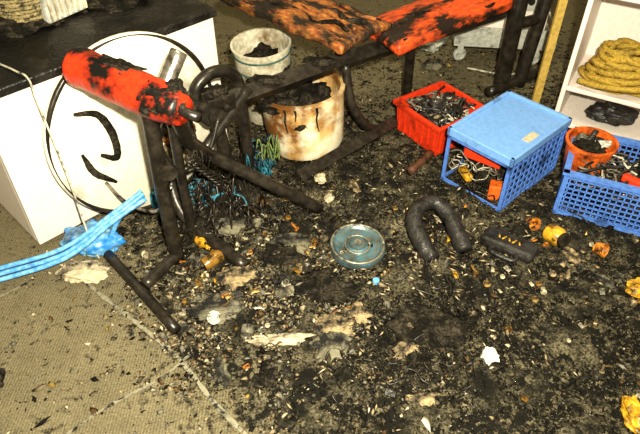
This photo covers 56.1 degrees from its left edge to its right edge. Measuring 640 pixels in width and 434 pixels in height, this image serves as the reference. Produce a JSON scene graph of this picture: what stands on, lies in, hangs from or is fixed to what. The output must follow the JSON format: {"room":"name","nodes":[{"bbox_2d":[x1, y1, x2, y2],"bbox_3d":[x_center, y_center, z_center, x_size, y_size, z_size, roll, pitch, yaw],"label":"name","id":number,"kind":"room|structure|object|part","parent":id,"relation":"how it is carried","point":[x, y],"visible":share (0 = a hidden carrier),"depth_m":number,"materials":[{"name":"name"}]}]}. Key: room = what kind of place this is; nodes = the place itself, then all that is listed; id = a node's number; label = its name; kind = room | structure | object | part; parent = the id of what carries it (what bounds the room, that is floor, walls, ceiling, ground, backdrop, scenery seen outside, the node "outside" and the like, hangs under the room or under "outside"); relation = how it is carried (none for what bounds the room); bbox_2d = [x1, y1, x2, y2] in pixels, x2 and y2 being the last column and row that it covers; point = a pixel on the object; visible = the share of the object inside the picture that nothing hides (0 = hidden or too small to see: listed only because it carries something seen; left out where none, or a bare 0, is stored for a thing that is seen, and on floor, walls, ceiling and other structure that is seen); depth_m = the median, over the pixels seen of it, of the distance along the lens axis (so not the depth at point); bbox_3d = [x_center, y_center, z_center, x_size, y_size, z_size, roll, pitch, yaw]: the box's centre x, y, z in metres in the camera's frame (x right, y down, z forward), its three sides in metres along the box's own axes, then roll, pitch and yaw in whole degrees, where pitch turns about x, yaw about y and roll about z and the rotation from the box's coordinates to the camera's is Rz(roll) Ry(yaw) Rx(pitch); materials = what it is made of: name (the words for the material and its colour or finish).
{"room":"fire-damaged room","nodes":[
{"label":"fire-damaged room","id":0,"kind":"room"},
{"bbox_2d":[0,0,639,433],"bbox_3d":[0.100,0.011,2.230,4.600,0.001,5.300,0,42,0],"label":"floor","id":1,"kind":"structure","parent":0,"point":[19,367],"depth_m":1.84,"materials":[{"name":"carpet"}]},
{"bbox_2d":[0,277,36,296],"bbox_3d":[-1.047,0.260,1.951,0.256,0.003,0.013,-28,49,-28],"label":"tape","id":2,"kind":"object","parent":1,"relation":"on","point":[29,281],"visible":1,"depth_m":1.98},
{"bbox_2d":[50,259,114,285],"bbox_3d":[-0.798,0.175,2.012,0.220,0.037,0.120,0,42,0],"label":"rag","id":3,"kind":"object","parent":1,"relation":"on","point":[88,271],"visible":1,"depth_m":2.00,"materials":[{"name":"beige fabric"}]},
{"bbox_2d":[62,221,130,257],"bbox_3d":[-0.783,0.060,2.106,0.233,0.082,0.162,0,42,0],"label":"plastic bag","id":4,"kind":"object","parent":1,"relation":"on","point":[105,241],"visible":0.6,"depth_m":2.08,"materials":[{"name":"blue plastic"}]},
{"bbox_2d":[0,189,146,281],"bbox_3d":[-0.931,0.111,1.942,0.777,0.205,0.106,-18,45,-19],"label":"band","id":5,"kind":"object","parent":4,"relation":"on","point":[113,218],"visible":0.95,"depth_m":1.97,"materials":[{"name":"blue plastic"}]},
{"bbox_2d":[0,0,227,244],"bbox_3d":[-0.900,-0.484,2.274,0.630,0.677,0.870,33,52,31],"label":"base cabinet","id":6,"kind":"object","parent":1,"relation":"on","point":[30,192],"visible":0.48,"depth_m":2.00,"materials":[{"name":"laminate"}]},
{"bbox_3d":[-1.196,-0.263,2.085,0.570,0.570,0.024,33,52,31],"label":"panel","id":7,"kind":"part","parent":6,"relation":"part of","materials":[{"name":"white laminate"}]},
{"bbox_2d":[0,0,42,25],"bbox_3d":[-1.010,-0.743,2.022,0.229,0.170,0.229,0,42,0],"label":"wicker basket","id":8,"kind":"object","parent":6,"relation":"on","point":[12,9],"visible":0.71,"depth_m":1.96,"materials":[{"name":"beige wicker"}]},
{"bbox_2d":[0,63,99,258],"bbox_3d":[-0.994,-0.263,2.056,0.061,0.620,0.710,-29,50,-28],"label":"power cord","id":9,"kind":"object","parent":6,"relation":"attached to","point":[1,64],"visible":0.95,"depth_m":1.83,"materials":[{"name":"white plastic"}]},
{"bbox_2d":[40,0,87,26],"bbox_3d":[-0.890,-0.746,2.052,0.080,0.130,0.170,23,47,24],"label":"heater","id":10,"kind":"object","parent":6,"relation":"on","point":[52,11],"visible":0.86,"depth_m":2.03,"materials":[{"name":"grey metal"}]},
{"bbox_3d":[-0.900,-0.678,2.099,0.630,0.030,0.870,33,52,31],"label":"panel","id":11,"kind":"part","parent":6,"relation":"part of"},
{"bbox_2d":[66,352,192,433],"bbox_3d":[-0.565,0.518,1.664,0.503,0.003,0.023,-30,50,-29],"label":"tape","id":12,"kind":"object","parent":1,"relation":"on","point":[191,353],"visible":1,"depth_m":1.68,"materials":[{"name":"beige plastic"}]},
{"bbox_2d":[86,284,247,433],"bbox_3d":[-0.481,0.391,1.805,0.849,0.003,0.040,32,51,30],"label":"tape","id":13,"kind":"object","parent":1,"relation":"on","point":[220,409],"visible":0.98,"depth_m":1.76,"materials":[{"name":"beige plastic"}]},
{"bbox_2d":[230,28,291,125],"bbox_3d":[-0.249,-0.600,2.640,0.257,0.374,0.257,-9,43,-10],"label":"bucket","id":14,"kind":"object","parent":1,"relation":"on","point":[257,50],"visible":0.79,"depth_m":2.57,"materials":[{"name":"plastic"}]},
{"bbox_2d":[255,69,344,160],"bbox_3d":[-0.076,-0.426,2.500,0.355,0.299,0.356,2,42,2],"label":"tub","id":15,"kind":"object","parent":1,"relation":"on","point":[308,124],"visible":0.94,"depth_m":2.38,"materials":[{"name":"plastic"}]},
{"bbox_2d":[62,0,552,334],"bbox_3d":[-0.006,-0.763,2.342,1.032,1.011,2.267,32,51,30],"label":"weight bench","id":16,"kind":"object","parent":1,"relation":"on","point":[337,26],"visible":0.99,"depth_m":2.18,"materials":[{"name":"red metal"}]},
{"bbox_3d":[-0.480,-0.075,1.860,0.048,0.622,0.080,-30,50,-29],"label":"post","id":17,"kind":"part","parent":16,"relation":"part of","materials":[{"name":"metal"}]},
{"bbox_3d":[-0.438,-0.094,1.934,0.032,0.553,0.074,-14,44,-15],"label":"second post","id":18,"kind":"part","parent":16,"relation":"part of","materials":[{"name":"metal"}]},
{"bbox_3d":[-0.424,-0.338,2.034,0.092,0.099,0.252,8,43,9],"label":"curved handle","id":19,"kind":"part","parent":16,"relation":"part of","materials":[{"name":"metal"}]},
{"bbox_3d":[-0.350,-0.231,2.214,0.088,0.385,0.048,0,42,0],"label":"leg","id":20,"kind":"part","parent":16,"relation":"part of","materials":[{"name":"metal"}]},
{"bbox_3d":[-0.324,-0.380,2.026,0.060,0.060,0.050,-25,63,-25],"label":"adjusting knob","id":21,"kind":"part","parent":16,"relation":"part of","materials":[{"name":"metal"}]},
{"bbox_3d":[-0.325,-0.334,2.067,0.035,0.161,0.266,27,48,26],"label":"pivot arm","id":22,"kind":"part","parent":16,"relation":"part of","materials":[{"name":"metal"}]},
{"bbox_3d":[0.135,-0.296,2.526,0.622,0.067,0.067,-33,51,-31],"label":"floor rail","id":23,"kind":"part","parent":16,"relation":"part of","materials":[{"name":"metal"}]},
{"bbox_3d":[0.400,-0.662,2.701,0.043,0.382,0.144,8,43,8],"label":"leg","id":24,"kind":"part","parent":16,"relation":"part of","materials":[{"name":"metal"}]},
{"bbox_2d":[0,50,639,433],"bbox_3d":[0.347,-0.136,2.273,2.806,0.196,2.460,0,42,0],"label":"debris","id":25,"kind":"object","parent":1,"relation":"on","point":[402,295],"depth_m":1.92,"materials":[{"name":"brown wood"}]},
{"bbox_2d":[43,31,211,213],"bbox_3d":[-0.632,-0.312,2.087,0.095,0.648,0.651,34,52,32],"label":"round sign","id":26,"kind":"object","parent":25,"relation":"on","point":[98,141],"visible":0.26,"depth_m":2.00,"materials":[{"name":"white plastic"}]},
{"bbox_2d":[105,182,173,213],"bbox_3d":[-0.624,-0.070,2.054,0.252,0.092,0.065,6,42,7],"label":"chrome rod","id":27,"kind":"object","parent":26,"relation":"attached to","point":[107,184],"visible":0.62,"depth_m":2.05,"materials":[{"name":"silver metal"}]},
{"bbox_2d":[150,196,157,208],"bbox_3d":[-0.575,-0.084,2.264,0.212,0.085,0.118,0,42,0],"label":"cloth","id":28,"kind":"object","parent":25,"relation":"on","point":[154,202],"visible":0.11,"depth_m":2.23,"materials":[{"name":"teal fabric"}]},
{"bbox_2d":[150,177,247,208],"bbox_3d":[-0.450,-0.075,2.225,0.371,0.100,0.146,0,42,0],"label":"rope","id":29,"kind":"object","parent":25,"relation":"on","point":[152,194],"visible":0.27,"depth_m":2.19,"materials":[{"name":"fabric"}]},
{"bbox_2d":[194,236,210,248],"bbox_3d":[-0.411,0.086,2.098,0.044,0.059,0.104,-25,47,-25],"label":"bottle","id":30,"kind":"object","parent":25,"relation":"on","point":[199,241],"visible":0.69,"depth_m":2.07,"materials":[{"name":"plastic"}]},
{"bbox_2d":[201,250,223,270],"bbox_3d":[-0.358,0.142,2.040,0.090,0.056,0.048,-26,48,-26],"label":"glass jar","id":31,"kind":"object","parent":25,"relation":"on","point":[216,257],"visible":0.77,"depth_m":2.02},
{"bbox_2d":[206,311,220,324],"bbox_3d":[-0.330,0.313,1.856,0.042,0.048,0.051,-19,45,-20],"label":"metal tin","id":32,"kind":"object","parent":25,"relation":"on","point":[210,320],"visible":1,"depth_m":1.85,"materials":[{"name":"silver metal"}]},
{"bbox_2d":[228,298,240,311],"bbox_3d":[-0.270,0.280,1.893,0.042,0.050,0.045,-7,42,-7],"label":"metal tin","id":33,"kind":"object","parent":25,"relation":"on","point":[234,302],"visible":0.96,"depth_m":1.88,"materials":[{"name":"grey metal"}]},
{"bbox_2d":[240,324,254,337],"bbox_3d":[-0.220,0.347,1.820,0.042,0.044,0.035,1,42,1],"label":"metal tin","id":34,"kind":"object","parent":25,"relation":"on","point":[247,330],"visible":1,"depth_m":1.81,"materials":[{"name":"metal"}]},
{"bbox_2d":[233,146,269,172],"bbox_3d":[-0.270,-0.237,2.412,0.134,0.115,0.123,-27,49,-27],"label":"clump","id":35,"kind":"object","parent":25,"relation":"on","point":[238,157],"visible":0.12,"depth_m":2.39,"materials":[{"name":"plastic"}]},
{"bbox_2d":[246,133,275,175],"bbox_3d":[-0.231,-0.237,2.386,0.142,0.152,0.173,0,42,0],"label":"rope","id":36,"kind":"object","parent":25,"relation":"on","point":[261,164],"visible":0.52,"depth_m":2.34,"materials":[{"name":"fabric"}]},
{"bbox_2d":[256,135,279,160],"bbox_3d":[-0.194,-0.257,2.301,0.074,0.099,0.109,32,51,31],"label":"cord","id":37,"kind":"object","parent":36,"relation":"on","point":[268,146],"visible":1,"depth_m":2.29,"materials":[{"name":"green plastic"}]},
{"bbox_2d":[247,330,315,347],"bbox_3d":[-0.115,0.366,1.809,0.215,0.015,0.059,-4,42,-4],"label":"rag","id":38,"kind":"object","parent":25,"relation":"on","point":[290,338],"visible":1,"depth_m":1.81,"materials":[{"name":"beige fabric"}]},
{"bbox_2d":[314,173,325,183],"bbox_3d":[-0.001,-0.158,2.364,0.050,0.032,0.058,0,42,0],"label":"stone","id":39,"kind":"object","parent":25,"relation":"on","point":[320,177],"visible":0.99,"depth_m":2.35,"materials":[{"name":"beige stone"}]},
{"bbox_2d":[324,193,334,202],"bbox_3d":[0.036,-0.075,2.274,0.038,0.023,0.046,-7,43,-8],"label":"stone","id":40,"kind":"object","parent":25,"relation":"on","point":[329,198],"visible":1,"depth_m":2.26,"materials":[{"name":"beige stone"}]},
{"bbox_2d":[329,223,385,268],"bbox_3d":[0.130,0.101,2.088,0.196,0.045,0.196,11,43,12],"label":"weight plate","id":41,"kind":"object","parent":25,"relation":"on","point":[355,238],"visible":1,"depth_m":2.07,"materials":[{"name":"metal"}]},
{"bbox_3d":[0.185,0.211,1.980,0.024,0.012,0.024,0,42,0],"label":"blue bottle cap","id":42,"kind":"part","parent":25,"relation":"part of","materials":[{"name":"blue plastic"}]},
{"bbox_2d":[132,198,639,401],"bbox_3d":[0.255,0.214,1.963,1.882,0.066,0.862,0,42,0],"label":"scattered workshop parts","id":43,"kind":"object","parent":25,"relation":"on","point":[298,269],"visible":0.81,"depth_m":1.99,"materials":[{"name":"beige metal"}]},
{"bbox_2d":[225,314,230,319],"bbox_3d":[-0.285,0.309,1.862,0.019,0.003,0.019,0,61,0],"label":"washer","id":44,"kind":"object","parent":43,"relation":"in","point":[228,316],"depth_m":1.86,"materials":[{"name":"metal"}]},
{"bbox_2d":[235,291,241,297],"bbox_3d":[-0.259,0.245,1.905,0.023,0.003,0.022,0,62,0],"label":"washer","id":45,"kind":"object","parent":43,"relation":"in","point":[238,294],"depth_m":1.91,"materials":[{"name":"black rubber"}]},
{"bbox_2d":[483,280,490,286],"bbox_3d":[0.545,0.219,1.962,0.026,0.003,0.025,0,53,0],"label":"washer","id":46,"kind":"object","parent":43,"relation":"in","point":[486,283],"depth_m":1.96,"materials":[{"name":"gold metal"}]},
{"bbox_2d":[531,296,537,302],"bbox_3d":[0.691,0.264,1.931,0.024,0.003,0.024,0,54,0],"label":"washer","id":47,"kind":"object","parent":43,"relation":"in","point":[534,299],"depth_m":1.93,"materials":[{"name":"gold metal"}]},
{"bbox_2d":[549,270,556,276],"bbox_3d":[0.780,0.190,2.011,0.024,0.003,0.024,0,66,0],"label":"washer","id":48,"kind":"object","parent":43,"relation":"in","point":[552,273],"depth_m":2.01,"materials":[{"name":"metal"}]},
{"bbox_3d":[0.401,0.037,2.107,0.203,0.122,0.236,-13,44,-14],"label":"charred u-shaped handle","id":49,"kind":"part","parent":25,"relation":"part of","materials":[{"name":"black metal"}]},
{"bbox_2d":[481,346,497,365],"bbox_3d":[0.499,0.403,1.764,0.047,0.032,0.072,0,42,0],"label":"crumpled paper","id":50,"kind":"object","parent":25,"relation":"on","point":[489,355],"visible":1,"depth_m":1.76,"materials":[{"name":"white paper"}]},
{"bbox_2d":[480,226,538,263],"bbox_3d":[0.647,0.107,2.077,0.190,0.042,0.130,25,47,25],"label":"tool case","id":51,"kind":"object","parent":25,"relation":"on","point":[521,249],"visible":1,"depth_m":2.06,"materials":[{"name":"plastic"}]},
{"bbox_3d":[0.624,0.127,2.049,0.108,0.018,0.048,25,47,25],"label":"case handle","id":52,"kind":"part","parent":51,"relation":"part of","materials":[{"name":"black plastic"}]},
{"bbox_2d":[526,218,540,230],"bbox_3d":[0.774,0.022,2.181,0.048,0.051,0.046,-11,43,-12],"label":"pot","id":53,"kind":"object","parent":25,"relation":"on","point":[536,222],"visible":0.94,"depth_m":2.18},
{"bbox_2d":[542,224,570,247],"bbox_3d":[0.833,0.069,2.112,0.068,0.074,0.084,-20,46,-21],"label":"jar","id":54,"kind":"object","parent":25,"relation":"on","point":[554,234],"visible":1,"depth_m":2.09,"materials":[{"name":"plastic"}]},
{"bbox_3d":[0.848,0.081,2.088,0.054,0.054,0.014,-20,36,-21],"label":"lid","id":55,"kind":"part","parent":54,"relation":"part of","materials":[{"name":"metal"}]},
{"bbox_2d":[592,242,609,257],"bbox_3d":[0.967,0.109,2.064,0.052,0.054,0.047,-28,49,-27],"label":"pot","id":56,"kind":"object","parent":25,"relation":"on","point":[601,249],"visible":1,"depth_m":2.06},
{"bbox_2d":[619,393,639,433],"bbox_3d":[0.849,0.534,1.609,0.073,0.043,0.138,0,42,0],"label":"scrap","id":57,"kind":"object","parent":25,"relation":"on","point":[629,405],"visible":1,"depth_m":1.61,"materials":[{"name":"plastic"}]},
{"bbox_2d":[625,275,639,298],"bbox_3d":[1.052,0.229,1.952,0.096,0.042,0.083,26,48,26],"label":"sponge","id":58,"kind":"object","parent":25,"relation":"on","point":[632,288],"visible":0.99,"depth_m":1.95,"materials":[{"name":"plastic"}]},
{"bbox_2d":[421,58,442,70],"bbox_3d":[0.578,-0.793,3.086,0.120,0.044,0.095,0,42,0],"label":"heap","id":59,"kind":"object","parent":1,"relation":"on","point":[433,64],"visible":1,"depth_m":3.07,"materials":[{"name":"grey"}]},
{"bbox_2d":[417,36,449,52],"bbox_3d":[0.596,-0.960,3.231,0.161,0.103,0.158,-28,49,-28],"label":"heap","id":60,"kind":"object","parent":1,"relation":"on","point":[438,45],"visible":0.38,"depth_m":3.21,"materials":[{"name":"metal"}]},
{"bbox_2d":[393,80,482,155],"bbox_3d":[0.515,-0.433,2.597,0.290,0.169,0.290,-25,48,-25],"label":"plastic crate","id":61,"kind":"object","parent":1,"relation":"on","point":[425,114],"visible":0.93,"depth_m":2.55,"materials":[{"name":"plastic"}]},
{"bbox_2d":[451,0,556,74],"bbox_3d":[0.940,-0.996,3.034,0.496,0.420,0.376,5,42,5],"label":"trolley","id":62,"kind":"object","parent":1,"relation":"on","point":[490,35],"visible":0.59,"depth_m":3.03,"materials":[{"name":"grey metal"}]},
{"bbox_2d":[453,40,544,50],"bbox_3d":[0.930,-0.954,3.151,0.460,0.020,0.260,5,42,5],"label":"tray","id":63,"kind":"object","parent":62,"relation":"on","point":[460,44],"depth_m":3.05,"materials":[{"name":"grey metal"}]},
{"bbox_3d":[0.948,-1.054,2.920,0.280,0.100,0.006,5,42,5],"label":"appliance panel","id":64,"kind":"part","parent":62,"relation":"part of","materials":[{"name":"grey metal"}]},
{"bbox_2d":[441,90,571,212],"bbox_3d":[0.722,-0.266,2.351,0.398,0.248,0.288,-32,51,-30],"label":"crate","id":65,"kind":"object","parent":1,"relation":"on","point":[501,139],"visible":1,"depth_m":2.27,"materials":[{"name":"plastic"}]},
{"bbox_3d":[0.722,-0.348,2.277,0.380,0.008,0.270,-32,51,-30],"label":"panel","id":66,"kind":"part","parent":65,"relation":"part of","materials":[{"name":"blue plastic"}]},
{"bbox_2d":[531,0,567,102],"bbox_3d":[1.000,-0.846,2.508,0.035,0.900,0.020,0,42,0],"label":"wood strip","id":67,"kind":"object","parent":1,"relation":"on","point":[561,5],"visible":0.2,"depth_m":2.60,"materials":[{"name":"yellow wood"}]},
{"bbox_2d":[552,126,639,235],"bbox_3d":[1.130,-0.149,2.207,0.442,0.268,0.322,17,45,18],"label":"basket","id":68,"kind":"object","parent":1,"relation":"on","point":[616,190],"visible":0.85,"depth_m":2.17,"materials":[{"name":"plastic"}]},
{"bbox_2d":[562,126,618,184],"bbox_3d":[1.005,-0.235,2.258,0.188,0.188,0.188,0,42,0],"label":"bucket","id":69,"kind":"object","parent":68,"relation":"in","point":[589,145],"visible":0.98,"depth_m":2.21,"materials":[{"name":"plastic"}]},
{"bbox_2d":[555,0,639,139],"bbox_3d":[1.478,-0.585,2.428,0.870,0.621,0.408,21,46,22],"label":"shelf unit","id":70,"kind":"object","parent":1,"relation":"on","point":[603,20],"depth_m":2.56,"materials":[{"name":"laminate"}]},
{"bbox_3d":[1.256,-0.616,2.471,0.353,0.200,0.277,21,46,22],"label":"mustard rope coil","id":71,"kind":"part","parent":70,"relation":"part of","materials":[{"name":"yellow fabric"}]}
]}

